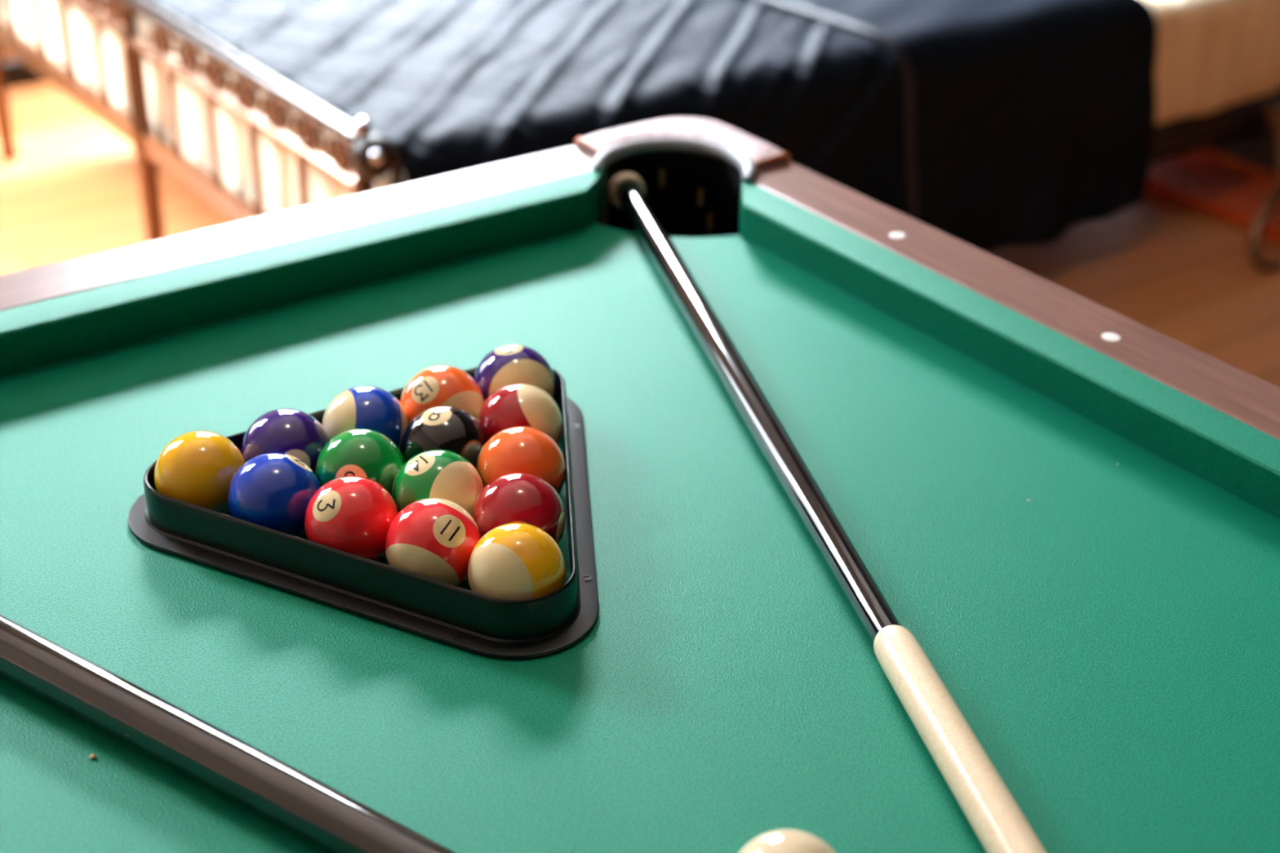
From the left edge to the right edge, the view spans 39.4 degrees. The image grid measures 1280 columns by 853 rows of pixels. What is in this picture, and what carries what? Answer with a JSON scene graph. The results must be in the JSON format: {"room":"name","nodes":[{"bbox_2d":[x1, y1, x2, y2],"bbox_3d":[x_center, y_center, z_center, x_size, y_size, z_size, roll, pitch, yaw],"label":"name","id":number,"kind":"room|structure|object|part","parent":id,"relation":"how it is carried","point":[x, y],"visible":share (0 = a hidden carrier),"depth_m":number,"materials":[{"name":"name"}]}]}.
{"room":"games hall","nodes":[
{"label":"games hall","id":0,"kind":"room"},
{"bbox_2d":[0,0,4,11],"bbox_3d":[-1.995,-2.726,3.465,6.640,4.140,0.220,-18,34,-31],"label":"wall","id":1,"kind":"structure","parent":0,"point":[2,2],"depth_m":4.55,"materials":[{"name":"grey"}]},
{"bbox_2d":[0,10,6,48],"bbox_3d":[-1.963,-0.906,4.360,6.400,0.090,0.018,-18,34,-31],"label":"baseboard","id":2,"kind":"structure","parent":1,"relation":"attached to","point":[2,16],"depth_m":4.55,"materials":[{"name":"white"}]},
{"bbox_2d":[0,48,1279,387],"bbox_3d":[-0.087,0.470,2.137,6.640,0.100,6.690,-18,34,-31],"label":"floor","id":3,"kind":"structure","parent":0,"point":[71,190],"depth_m":3.57,"materials":[{"name":"orange wood"}]},
{"bbox_2d":[0,116,1279,852],"bbox_3d":[-0.448,0.555,0.996,2.014,0.840,1.114,-18,34,-31],"label":"pool table","id":4,"kind":"object","parent":3,"relation":"on","point":[1108,637],"visible":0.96,"depth_m":1.13,"materials":[{"name":"green fabric"}]},
{"bbox_2d":[88,753,97,759],"bbox_3d":[-0.285,0.172,0.929,0.004,0.002,0.004,-18,34,-31],"label":"crumb","id":5,"kind":"object","parent":4,"relation":"on","point":[92,756],"visible":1,"depth_m":0.93,"materials":[{"name":"beige"}]},
{"bbox_2d":[154,430,245,514],"bbox_3d":[-0.277,0.031,1.127,0.057,0.057,0.057,-5,29,-11],"label":"ball","id":6,"kind":"object","parent":4,"relation":"on","point":[197,468],"visible":0.7,"depth_m":1.10,"materials":[{"name":"yellow plastic"}]},
{"bbox_2d":[0,613,457,852],"bbox_3d":[-0.237,0.161,0.922,0.870,0.030,0.029,19,34,29],"label":"stick","id":7,"kind":"object","parent":4,"relation":"on","point":[278,791],"visible":1,"depth_m":0.90,"materials":[{"name":"black paint"}]},
{"bbox_2d":[227,452,320,537],"bbox_3d":[-0.226,0.045,1.104,0.057,0.057,0.057,-3,29,-8],"label":"ball","id":8,"kind":"object","parent":4,"relation":"on","point":[274,491],"visible":0.88,"depth_m":1.08,"materials":[{"name":"blue plastic"}]},
{"bbox_2d":[240,408,329,473],"bbox_3d":[-0.229,0.017,1.154,0.057,0.057,0.057,-6,30,-13],"label":"ball","id":9,"kind":"object","parent":4,"relation":"on","point":[295,433],"visible":0.41,"depth_m":1.13,"materials":[{"name":"purple plastic"}]},
{"bbox_2d":[0,168,605,375],"bbox_3d":[-0.351,-0.096,1.372,0.812,0.041,0.033,-18,34,-31],"label":"cushion","id":10,"kind":"object","parent":4,"relation":"on","point":[62,331],"depth_m":1.41,"materials":[{"name":"green fabric"}]},
{"bbox_3d":[-0.379,-0.059,1.439,0.833,0.170,0.065,-18,34,-31],"label":"rail","id":11,"kind":"part","parent":4,"relation":"part of","materials":[{"name":"brown wood"}]},
{"bbox_2d":[303,475,398,561],"bbox_3d":[-0.174,0.058,1.081,0.057,0.057,0.057,-6,30,-13],"label":"ball","id":12,"kind":"object","parent":4,"relation":"on","point":[354,515],"visible":0.83,"depth_m":1.06,"materials":[{"name":"red plastic"}]},
{"bbox_2d":[315,428,404,496],"bbox_3d":[-0.177,0.030,1.133,0.057,0.057,0.057,-4,29,-10],"label":"ball","id":13,"kind":"object","parent":4,"relation":"on","point":[371,454],"visible":0.53,"depth_m":1.11,"materials":[{"name":"green plastic"}]},
{"bbox_2d":[127,366,599,659],"bbox_3d":[-0.124,0.052,1.120,0.326,0.032,0.300,-18,34,-31],"label":"rack","id":14,"kind":"object","parent":4,"relation":"on","point":[554,622],"visible":0.73,"depth_m":1.06,"materials":[{"name":"black plastic"}]},
{"bbox_2d":[321,385,408,449],"bbox_3d":[-0.182,0.002,1.184,0.057,0.057,0.057,-5,30,-11],"label":"striped ball","id":15,"kind":"object","parent":4,"relation":"on","point":[364,406],"visible":0.48,"depth_m":1.16,"materials":[{"name":"blue plastic"}]},
{"bbox_2d":[384,497,480,586],"bbox_3d":[-0.123,0.071,1.060,0.057,0.057,0.057,-5,30,-12],"label":"striped ball","id":16,"kind":"object","parent":4,"relation":"on","point":[436,539],"visible":0.84,"depth_m":1.04,"materials":[{"name":"red plastic"}]},
{"bbox_2d":[391,449,483,515],"bbox_3d":[-0.126,0.043,1.111,0.057,0.057,0.057,-4,29,-8],"label":"striped ball","id":17,"kind":"object","parent":4,"relation":"on","point":[445,474],"visible":0.63,"depth_m":1.09,"materials":[{"name":"green plastic"}]},
{"bbox_2d":[400,364,484,422],"bbox_3d":[-0.134,-0.013,1.212,0.057,0.057,0.057,-3,29,-8],"label":"striped ball","id":18,"kind":"object","parent":4,"relation":"on","point":[433,386],"visible":0.61,"depth_m":1.19,"materials":[{"name":"orange plastic"}]},
{"bbox_2d":[400,405,488,468],"bbox_3d":[-0.127,0.015,1.161,0.057,0.057,0.057,-5,30,-12],"label":"ball","id":19,"kind":"object","parent":4,"relation":"on","point":[448,428],"visible":0.6,"depth_m":1.14,"materials":[{"name":"black plastic"}]},
{"bbox_2d":[473,344,555,401],"bbox_3d":[-0.087,-0.029,1.242,0.057,0.057,0.057,-5,29,-11],"label":"striped ball","id":20,"kind":"object","parent":4,"relation":"on","point":[510,364],"visible":0.59,"depth_m":1.22,"materials":[{"name":"purple plastic"}]},
{"bbox_2d":[466,522,565,599],"bbox_3d":[-0.072,0.084,1.038,0.057,0.057,0.057,-6,30,-13],"label":"striped ball","id":21,"kind":"object","parent":4,"relation":"on","point":[513,561],"visible":0.91,"depth_m":1.02,"materials":[{"name":"yellow"}]},
{"bbox_2d":[471,472,565,544],"bbox_3d":[-0.074,0.057,1.088,0.057,0.057,0.057,-5,29,-11],"label":"ball","id":22,"kind":"object","parent":4,"relation":"on","point":[513,497],"visible":0.67,"depth_m":1.07,"materials":[{"name":"red plastic"}]},
{"bbox_2d":[477,383,562,445],"bbox_3d":[-0.080,0.000,1.191,0.057,0.057,0.057,-6,30,-12],"label":"striped ball","id":23,"kind":"object","parent":4,"relation":"on","point":[513,405],"visible":0.52,"depth_m":1.17,"materials":[{"name":"red plastic"}]},
{"bbox_2d":[475,426,565,494],"bbox_3d":[-0.076,0.028,1.139,0.057,0.057,0.057,-7,30,-14],"label":"ball","id":24,"kind":"object","parent":4,"relation":"on","point":[517,449],"visible":0.58,"depth_m":1.12,"materials":[{"name":"orange plastic"}]},
{"bbox_2d":[599,151,742,237],"bbox_3d":[0.028,-0.145,1.620,0.135,0.181,0.135,-18,34,-31],"label":"pocket","id":25,"kind":"object","parent":4,"relation":"on","point":[691,193],"depth_m":1.64,"materials":[{"name":"black"}]},
{"bbox_2d":[737,828,835,852],"bbox_3d":[0.067,0.212,0.812,0.057,0.057,0.057,-18,34,-31],"label":"cue ball","id":26,"kind":"object","parent":4,"relation":"on","point":[782,840],"visible":1,"depth_m":0.80,"materials":[{"name":"beige plastic"}]},
{"bbox_2d":[608,172,1046,852],"bbox_3d":[0.095,0.019,1.196,0.033,0.033,0.991,-5,30,-12],"label":"stick","id":27,"kind":"object","parent":4,"relation":"on","point":[1000,825],"visible":1,"depth_m":1.05,"materials":[{"name":"black paint"}]},
{"bbox_2d":[739,178,1279,519],"bbox_3d":[0.310,-0.034,1.287,0.033,0.041,0.802,-18,34,-31],"label":"cushion","id":28,"kind":"object","parent":4,"relation":"on","point":[1227,458],"depth_m":1.31,"materials":[{"name":"green fabric"}]},
{"bbox_3d":[0.348,0.009,1.343,0.065,0.170,0.828,-18,34,-31],"label":"rail","id":29,"kind":"part","parent":4,"relation":"part of","materials":[{"name":"brown wood"}]},
{"bbox_2d":[0,0,1279,272],"bbox_3d":[-0.017,-0.788,3.707,2.181,0.588,2.204,-18,34,-31],"label":"frame","id":30,"kind":"object","parent":3,"relation":"on","point":[370,157],"visible":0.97,"depth_m":3.00,"materials":[{"name":"brown wood"}]},
{"bbox_3d":[-1.369,-0.819,3.763,0.042,0.537,0.042,-18,34,-31],"label":"post","id":31,"kind":"part","parent":30,"relation":"part of","materials":[{"name":"brown wood"}]},
{"bbox_3d":[-0.483,-1.033,4.348,2.141,0.050,0.024,-18,34,-31],"label":"rail","id":32,"kind":"part","parent":30,"relation":"part of","materials":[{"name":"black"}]},
{"bbox_3d":[-0.877,-0.509,3.154,0.018,0.044,1.697,-18,34,-31],"label":"rail","id":33,"kind":"part","parent":30,"relation":"part of","materials":[{"name":"brown wood"}]},
{"bbox_3d":[-0.877,-0.484,3.167,0.042,0.545,0.042,-18,34,-31],"label":"post","id":34,"kind":"part","parent":30,"relation":"part of","materials":[{"name":"brown wood"}]},
{"bbox_3d":[-0.874,-0.665,3.067,0.019,0.019,1.667,-18,34,-31],"label":"rail","id":35,"kind":"part","parent":30,"relation":"part of","materials":[{"name":"brown wood"}]},
{"bbox_3d":[-0.872,-0.730,3.032,0.031,0.030,1.683,-18,34,-31],"label":"rail","id":36,"kind":"part","parent":30,"relation":"part of","materials":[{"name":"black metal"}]},
{"bbox_3d":[-0.376,-0.402,2.419,0.025,0.032,0.025,-18,34,-31],"label":"knob","id":37,"kind":"part","parent":30,"relation":"part of","materials":[{"name":"brown wood"}]},
{"bbox_3d":[-0.386,-0.142,2.576,0.042,0.537,0.042,-18,34,-31],"label":"post","id":38,"kind":"part","parent":30,"relation":"part of","materials":[{"name":"brown wood"}]},
{"bbox_2d":[3,0,1279,214],"bbox_3d":[0.015,-0.853,3.697,2.154,0.280,1.692,-18,34,-31],"label":"mattress","id":39,"kind":"object","parent":30,"relation":"on","point":[1212,55],"visible":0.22,"depth_m":3.39,"materials":[{"name":"white fabric"}]},
{"bbox_2d":[150,0,1158,253],"bbox_3d":[-0.115,-0.720,3.516,1.625,0.447,1.623,-18,34,-31],"label":"bedspread","id":40,"kind":"object","parent":39,"relation":"on","point":[991,126],"visible":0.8,"depth_m":3.00,"materials":[{"name":"black fabric"}]},
{"bbox_3d":[0.479,-0.372,3.187,2.141,0.050,0.024,-18,34,-31],"label":"rail","id":41,"kind":"part","parent":30,"relation":"part of","materials":[{"name":"black wood"}]},
{"bbox_3d":[1.270,-0.484,3.579,0.079,0.224,0.393,9,30,15],"label":"scroll leg","id":42,"kind":"part","parent":30,"relation":"part of","materials":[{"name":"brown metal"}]},
{"bbox_2d":[1146,148,1279,244],"bbox_3d":[1.317,-0.469,3.757,0.265,0.030,0.750,-18,34,-31],"label":"rug","id":43,"kind":"object","parent":3,"relation":"on","point":[1224,188],"visible":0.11,"depth_m":3.80,"materials":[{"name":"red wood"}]},
{"bbox_2d":[1157,88,1279,175],"bbox_3d":[1.538,-0.789,3.907,0.419,0.455,0.760,-18,34,-31],"label":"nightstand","id":44,"kind":"object","parent":3,"relation":"on","point":[1260,150],"visible":0.21,"depth_m":3.95,"materials":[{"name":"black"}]},
{"bbox_3d":[1.392,-0.760,3.802,0.012,0.280,0.680,-18,34,-31],"label":"drawer","id":45,"kind":"part","parent":44,"relation":"part of","materials":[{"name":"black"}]}
]}

